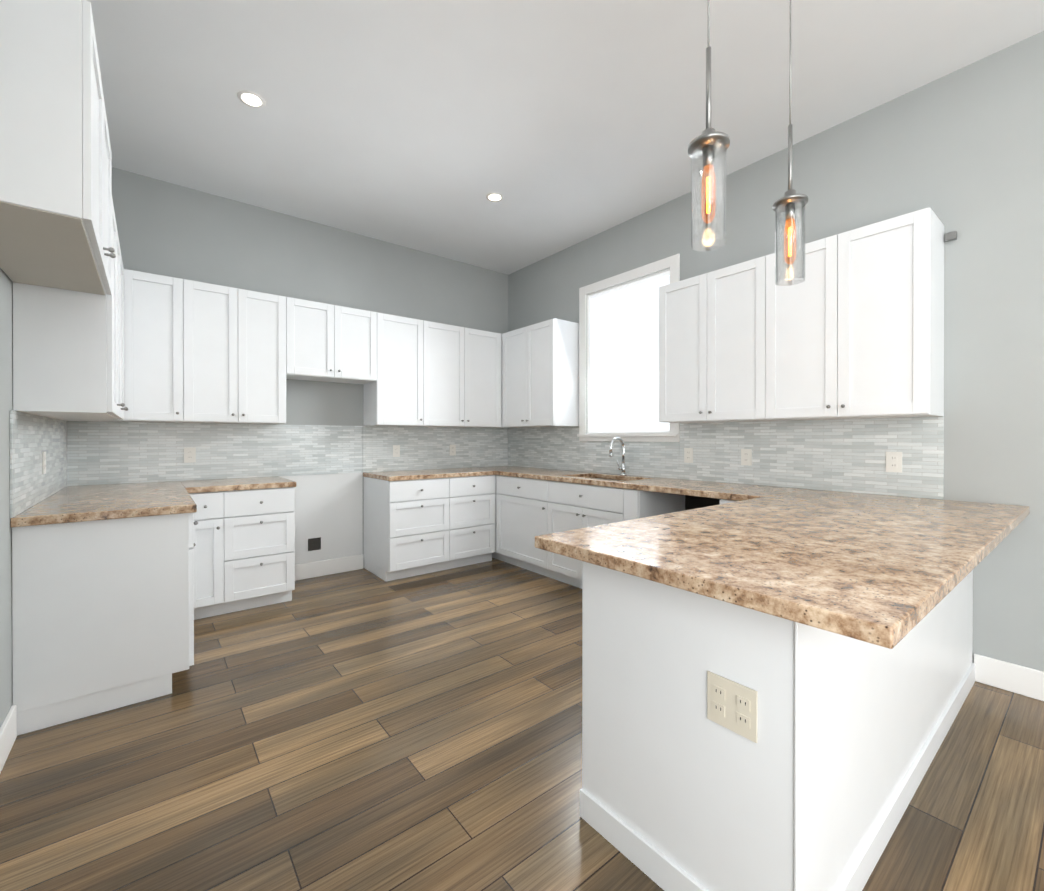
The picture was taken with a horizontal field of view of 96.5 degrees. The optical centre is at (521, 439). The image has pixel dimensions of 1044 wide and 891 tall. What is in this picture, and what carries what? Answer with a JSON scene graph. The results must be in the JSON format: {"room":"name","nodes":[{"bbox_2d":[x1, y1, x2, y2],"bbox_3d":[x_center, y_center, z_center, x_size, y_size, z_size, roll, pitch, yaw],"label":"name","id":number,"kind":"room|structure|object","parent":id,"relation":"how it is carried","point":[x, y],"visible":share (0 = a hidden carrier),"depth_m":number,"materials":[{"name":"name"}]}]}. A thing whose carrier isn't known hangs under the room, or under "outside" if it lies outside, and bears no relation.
{"room":"kitchen","nodes":[
{"label":"kitchen","id":0,"kind":"room"},
{"bbox_2d":[0,268,12,726],"bbox_3d":[-0.925,-0.347,0.341,0.100,3.220,7.480,0,0,-39],"label":"wall","id":1,"kind":"structure","parent":0,"point":[6,407],"depth_m":1.89,"materials":[{"name":"paint"}]},
{"bbox_2d":[0,705,16,772],"bbox_3d":[-0.375,1.195,-0.251,0.016,0.140,5.660,0,0,-39],"label":"baseboard","id":2,"kind":"structure","parent":1,"relation":"attached to","point":[8,731],"depth_m":1.85,"materials":[{"name":"paint"}]},
{"bbox_2d":[0,0,115,294],"bbox_3d":[-1.727,-1.004,1.711,0.352,0.675,0.967,0,0,-39],"label":"upper cabinet","id":3,"kind":"object","parent":1,"relation":"attached to","point":[55,194],"visible":1,"depth_m":1.39,"materials":[{"name":"white wood"}]},
{"bbox_2d":[13,199,120,418],"bbox_3d":[-2.189,-0.639,2.265,0.318,1.030,0.467,0,0,-39],"label":"upper cabinet","id":4,"kind":"object","parent":1,"relation":"attached to","point":[68,355],"depth_m":2.09,"materials":[{"name":"white wood"}]},
{"bbox_2d":[59,419,88,420],"bbox_3d":[-2.658,-0.641,2.854,0.318,1.030,0.465,0,0,-39],"label":"upper cabinet","id":5,"kind":"object","parent":1,"relation":"attached to","point":[59,419],"depth_m":2.94,"materials":[{"name":"white wood"}]},
{"bbox_2d":[89,256,124,421],"bbox_3d":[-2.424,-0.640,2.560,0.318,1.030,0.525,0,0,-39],"label":"upper cabinet","id":6,"kind":"object","parent":1,"relation":"attached to","point":[122,269],"depth_m":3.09,"materials":[{"name":"white wood"}]},
{"bbox_2d":[80,167,507,567],"bbox_3d":[-1.691,-0.361,4.448,3.820,3.220,0.100,0,0,-39],"label":"wall","id":7,"kind":"structure","parent":0,"point":[164,228],"depth_m":4.16,"materials":[{"name":"paint"}]},
{"bbox_2d":[10,410,362,517],"bbox_3d":[-1.837,0.098,3.220,2.058,0.448,1.638,0,0,-39],"label":"backsplash","id":8,"kind":"structure","parent":7,"relation":"attached to","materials":[{"name":"tile"}]},
{"bbox_2d":[42,452,45,473],"bbox_3d":[-2.563,0.126,2.502,0.008,0.118,0.075,0,0,-39],"label":"electrical outlet","id":9,"kind":"object","parent":8,"relation":"attached to","point":[43,462],"visible":1,"depth_m":2.48,"materials":[{"name":"white plastic"}]},
{"bbox_2d":[184,447,195,462],"bbox_3d":[-2.598,0.122,3.645,0.075,0.118,0.008,0,0,-39],"label":"electrical outlet","id":10,"kind":"object","parent":8,"relation":"attached to","point":[189,454],"visible":1,"depth_m":3.64,"materials":[{"name":"beige plastic"}]},
{"bbox_2d":[121,269,501,427],"bbox_3d":[-1.551,-0.645,4.248,3.182,1.030,0.382,0,0,-39],"label":"upper cabinets","id":11,"kind":"object","parent":7,"relation":"attached to","point":[198,352],"visible":1,"depth_m":3.73,"materials":[{"name":"white wood"}]},
{"bbox_2d":[279,472,362,564],"bbox_3d":[-1.827,0.714,4.277,0.729,0.789,0.004,0,0,-39],"label":"wall","id":12,"kind":"structure","parent":7,"relation":"attached to","point":[329,509],"depth_m":4.31,"materials":[{"name":"white paint"}]},
{"bbox_2d":[308,537,320,550],"bbox_3d":[-1.881,0.950,4.226,0.110,0.110,0.008,0,0,-39],"label":"electrical outlet","id":13,"kind":"object","parent":12,"relation":"attached to","point":[314,543],"visible":1,"depth_m":4.22,"materials":[{"name":"black plastic"}]},
{"bbox_2d":[295,554,362,580],"bbox_3d":[-1.823,1.179,4.274,0.740,0.140,0.016,0,0,-39],"label":"baseboard","id":14,"kind":"structure","parent":7,"relation":"attached to","point":[325,567],"depth_m":4.29,"materials":[{"name":"paint"}]},
{"bbox_2d":[393,445,399,456],"bbox_3d":[-1.268,0.118,4.705,0.075,0.118,0.008,0,0,-39],"label":"electrical outlet","id":15,"kind":"object","parent":7,"relation":"attached to","point":[396,450],"visible":1,"depth_m":4.70,"materials":[{"name":"beige plastic"}]},
{"bbox_2d":[450,445,455,455],"bbox_3d":[-0.760,0.117,5.110,0.075,0.118,0.008,0,0,-39],"label":"electrical outlet","id":16,"kind":"object","parent":7,"relation":"attached to","point":[452,449],"visible":1,"depth_m":5.11,"materials":[{"name":"beige plastic"}]},
{"bbox_2d":[0,557,1043,890],"bbox_3d":[0.608,1.309,1.568,4.020,0.100,7.480,0,0,-39],"label":"floor","id":17,"kind":"structure","parent":0,"point":[362,729],"depth_m":1.77,"materials":[{"name":"brown wood"}]},
{"bbox_2d":[12,514,197,735],"bbox_3d":[-2.071,0.812,2.372,0.628,0.890,0.539,0,0,-39],"label":"base cabinet","id":18,"kind":"object","parent":17,"relation":"on","point":[119,587],"depth_m":2.13,"materials":[{"name":"white wood"}]},
{"bbox_2d":[10,482,197,529],"bbox_3d":[-2.391,0.344,2.779,0.638,0.040,1.638,0,0,-39],"label":"countertop","id":19,"kind":"structure","parent":18,"relation":"on","point":[109,501],"depth_m":2.34,"materials":[{"name":"brown stone"}]},
{"bbox_2d":[190,490,205,618],"bbox_3d":[-2.318,0.810,2.738,0.700,0.890,0.579,0,0,-39],"label":"base cabinet","id":20,"kind":"object","parent":17,"relation":"on","point":[199,497],"depth_m":3.19,"materials":[{"name":"white wood"}]},
{"bbox_2d":[202,490,229,616],"bbox_3d":[-2.364,0.808,3.411,0.250,0.890,0.688,0,0,-39],"label":"base cabinet","id":21,"kind":"object","parent":17,"relation":"on","point":[217,600],"depth_m":3.24,"materials":[{"name":"white wood"}]},
{"bbox_2d":[226,486,295,612],"bbox_3d":[-2.128,0.807,3.637,0.520,0.890,0.628,0,0,-39],"label":"base cabinet","id":22,"kind":"object","parent":17,"relation":"on","point":[260,520],"depth_m":3.42,"materials":[{"name":"white wood"}]},
{"bbox_2d":[182,478,295,489],"bbox_3d":[-2.184,0.341,3.584,0.688,0.040,0.638,0,0,-39],"label":"countertop","id":23,"kind":"structure","parent":22,"relation":"on","point":[195,483],"depth_m":3.49,"materials":[{"name":"brown stone"}]},
{"bbox_2d":[364,477,450,581],"bbox_3d":[-1.107,0.804,4.450,0.590,0.890,0.628,0,0,-39],"label":"base cabinet","id":24,"kind":"object","parent":17,"relation":"on","point":[407,522],"depth_m":4.22,"materials":[{"name":"white wood"}]},
{"bbox_2d":[363,469,494,480],"bbox_3d":[-0.904,0.338,4.604,1.118,0.040,0.638,0,0,-39],"label":"countertop","id":25,"kind":"structure","parent":24,"relation":"on","point":[388,474],"depth_m":4.47,"materials":[{"name":"brown stone"}]},
{"bbox_2d":[451,473,498,568],"bbox_3d":[-0.640,0.803,4.777,0.549,0.890,0.698,0,0,-39],"label":"base cabinet","id":26,"kind":"object","parent":17,"relation":"on","point":[475,498],"depth_m":4.57,"materials":[{"name":"white wood"}]},
{"bbox_2d":[499,473,590,575],"bbox_3d":[0.248,0.804,4.577,0.628,0.890,0.838,0,0,-39],"label":"base cabinet","id":27,"kind":"object","parent":17,"relation":"on","point":[523,501],"depth_m":4.36,"materials":[{"name":"white wood"}]},
{"bbox_2d":[471,465,598,480],"bbox_3d":[0.038,0.337,4.830,0.638,0.040,1.458,0,0,-39],"label":"countertop","id":28,"kind":"structure","parent":27,"relation":"on","point":[515,470],"depth_m":4.63,"materials":[{"name":"brown stone"}]},
{"bbox_2d":[547,505,618,584],"bbox_3d":[0.715,0.920,3.990,0.628,0.661,0.779,0,0,-39],"label":"base cabinet","id":29,"kind":"object","parent":17,"relation":"on","point":[558,516],"depth_m":3.93,"materials":[{"name":"white wood"}]},
{"bbox_2d":[611,485,690,520],"bbox_3d":[1.004,0.807,3.627,0.628,0.890,0.230,0,0,-39],"label":"base cabinet","id":30,"kind":"object","parent":17,"relation":"on","point":[625,502],"depth_m":3.46,"materials":[{"name":"white wood"}]},
{"bbox_2d":[611,477,790,500],"bbox_3d":[1.274,0.342,3.278,0.638,0.040,1.110,0,0,-39],"label":"countertop","id":31,"kind":"structure","parent":30,"relation":"on","point":[685,488],"depth_m":3.17,"materials":[{"name":"brown stone"}]},
{"bbox_2d":[609,437,626,475],"bbox_3d":[0.830,0.148,4.104,0.212,0.344,0.093,0,0,-39],"label":"faucet","id":32,"kind":"object","parent":31,"relation":"on","point":[623,468],"depth_m":4.12,"materials":[{"name":"silver metal"}]},
{"bbox_2d":[711,497,742,504],"bbox_3d":[1.550,0.810,2.886,0.698,0.890,0.390,0,0,-39],"label":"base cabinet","id":33,"kind":"object","parent":17,"relation":"on","point":[714,500],"depth_m":2.85,"materials":[{"name":"white wood"}]},
{"bbox_2d":[571,561,906,890],"bbox_3d":[0.721,0.814,1.563,0.825,0.890,0.686,0,0,-39],"label":"base cabinet","id":34,"kind":"object","parent":17,"relation":"on","point":[691,801],"depth_m":1.26,"materials":[{"name":"white wood"}]},
{"bbox_2d":[707,671,757,742],"bbox_3d":[0.519,0.660,1.155,0.008,0.122,0.125,0,0,-39],"label":"outlet","id":35,"kind":"object","parent":34,"relation":"attached to","point":[732,706],"visible":1,"depth_m":1.15,"materials":[{"name":"beige plastic"}]},
{"bbox_2d":[531,489,1029,652],"bbox_3d":[1.261,0.347,1.931,2.338,0.040,0.980,0,0,-39],"label":"countertop","id":36,"kind":"structure","parent":34,"relation":"on","point":[868,568],"depth_m":1.39,"materials":[{"name":"brown stone"}]},
{"bbox_2d":[907,593,954,806],"bbox_3d":[1.287,0.813,2.062,0.919,0.890,0.749,0,0,-39],"label":"base cabinet","id":37,"kind":"object","parent":17,"relation":"on","point":[931,649],"depth_m":1.83,"materials":[{"name":"white wood"}]},
{"bbox_2d":[86,0,1043,274],"bbox_3d":[0.608,-2.011,1.556,4.020,0.100,7.480,0,0,-39],"label":"ceiling","id":38,"kind":"structure","parent":0,"point":[426,126],"depth_m":2.65,"materials":[{"name":"paint"}]},
{"bbox_2d":[237,90,265,108],"bbox_3d":[-1.562,-1.961,2.691,0.144,0.004,0.144,0,0,-39],"label":"recessed light","id":39,"kind":"object","parent":38,"relation":"in","point":[255,100],"visible":1,"depth_m":2.69,"materials":[{"name":"paint"}]},
{"bbox_2d":[486,193,503,201],"bbox_3d":[-0.222,-1.965,3.785,0.144,0.004,0.144,0,0,-39],"label":"recessed light","id":40,"kind":"object","parent":38,"relation":"in","point":[495,197],"visible":1,"depth_m":3.78,"materials":[{"name":"paint"}]},
{"bbox_2d":[688,0,729,251],"bbox_3d":[0.542,-1.262,1.353,0.124,1.394,0.124,0,0,-39],"label":"pendant lamp","id":41,"kind":"object","parent":38,"relation":"hanging from","point":[708,199],"visible":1,"depth_m":1.33,"materials":[{"name":"clear glass"}]},
{"bbox_2d":[772,0,807,285],"bbox_3d":[0.980,-1.268,1.702,0.124,1.384,0.124,0,0,-39],"label":"pendant lamp","id":42,"kind":"object","parent":38,"relation":"hanging from","point":[789,259],"visible":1,"depth_m":1.69,"materials":[{"name":"clear glass"}]},
{"bbox_2d":[563,481,610,508],"bbox_3d":[0.567,0.457,3.873,0.008,0.192,0.692,0,0,-39],"label":"drawer","id":43,"kind":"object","parent":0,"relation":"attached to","point":[577,492],"depth_m":3.72,"materials":[{"name":"white wood"}]},
{"bbox_2d":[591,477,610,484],"bbox_3d":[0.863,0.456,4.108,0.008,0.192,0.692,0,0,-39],"label":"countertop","id":44,"kind":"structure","parent":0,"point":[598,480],"depth_m":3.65,"materials":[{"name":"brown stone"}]},
{"bbox_2d":[508,31,1043,671],"bbox_3d":[2.149,-0.355,2.790,0.120,3.220,7.480,0,0,-39],"label":"wall","id":45,"kind":"structure","parent":0,"point":[960,151],"depth_m":2.45,"materials":[{"name":"paint"}]},
{"bbox_2d":[496,318,578,427],"bbox_3d":[0.054,-0.648,5.012,0.382,1.030,1.188,0,0,-39],"label":"upper cabinet","id":46,"kind":"object","parent":45,"relation":"attached to","point":[540,374],"visible":0.98,"depth_m":4.64,"materials":[{"name":"white wood"}]},
{"bbox_2d":[577,254,679,441],"bbox_3d":[0.959,-0.743,4.238,0.155,1.525,1.120,0,0,-39],"label":"window","id":47,"kind":"structure","parent":45,"relation":"in","point":[671,264],"depth_m":4.42,"materials":[{"name":"paint"}]},
{"bbox_2d":[589,270,669,432],"bbox_3d":[0.964,-0.735,4.242,0.042,1.343,0.918,0,0,-39],"label":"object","id":48,"kind":"structure","parent":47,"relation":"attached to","point":[624,354],"depth_m":4.24,"materials":[{"name":"white"}]},
{"bbox_2d":[659,277,694,422],"bbox_3d":[1.311,-0.643,3.462,0.348,1.030,0.452,0,0,-39],"label":"upper cabinet","id":49,"kind":"object","parent":45,"relation":"attached to","point":[677,299],"depth_m":3.41,"materials":[{"name":"white wood"}]},
{"bbox_2d":[684,448,692,462],"bbox_3d":[1.324,0.126,3.707,0.008,0.118,0.075,0,0,-39],"label":"electrical outlet","id":50,"kind":"object","parent":45,"relation":"attached to","point":[688,455],"visible":1,"depth_m":3.71,"materials":[{"name":"beige plastic"}]},
{"bbox_2d":[695,260,750,422],"bbox_3d":[1.537,-0.642,3.179,0.348,1.030,0.510,0,0,-39],"label":"upper cabinet","id":51,"kind":"object","parent":45,"relation":"attached to","point":[722,296],"depth_m":3.14,"materials":[{"name":"white wood"}]},
{"bbox_2d":[741,449,751,465],"bbox_3d":[1.611,0.128,3.347,0.008,0.118,0.075,0,0,-39],"label":"electrical outlet","id":52,"kind":"object","parent":45,"relation":"attached to","point":[746,456],"visible":1,"depth_m":3.34,"materials":[{"name":"beige plastic"}]},
{"bbox_2d":[751,239,829,421],"bbox_3d":[1.781,-0.641,2.872,0.348,1.030,0.511,0,0,-39],"label":"upper cabinet","id":53,"kind":"object","parent":45,"relation":"attached to","point":[787,321],"depth_m":2.82,"materials":[{"name":"white wood"}]},
{"bbox_2d":[823,207,946,418],"bbox_3d":[2.007,-0.640,2.589,0.348,1.030,0.453,0,0,-39],"label":"upper cabinet","id":54,"kind":"object","parent":45,"relation":"attached to","point":[851,326],"depth_m":2.46,"materials":[{"name":"white wood"}]},
{"bbox_2d":[886,452,901,472],"bbox_3d":[2.140,0.130,2.682,0.008,0.118,0.075,0,0,-39],"label":"electrical outlet","id":55,"kind":"object","parent":45,"relation":"attached to","point":[893,461],"visible":1,"depth_m":2.68,"materials":[{"name":"beige plastic"}]},
{"bbox_2d":[974,654,1043,700],"bbox_3d":[3.359,1.190,1.167,0.016,0.140,3.225,0,0,-39],"label":"baseboard","id":56,"kind":"structure","parent":45,"relation":"attached to","point":[1017,679],"depth_m":2.32,"materials":[{"name":"paint"}]}
]}

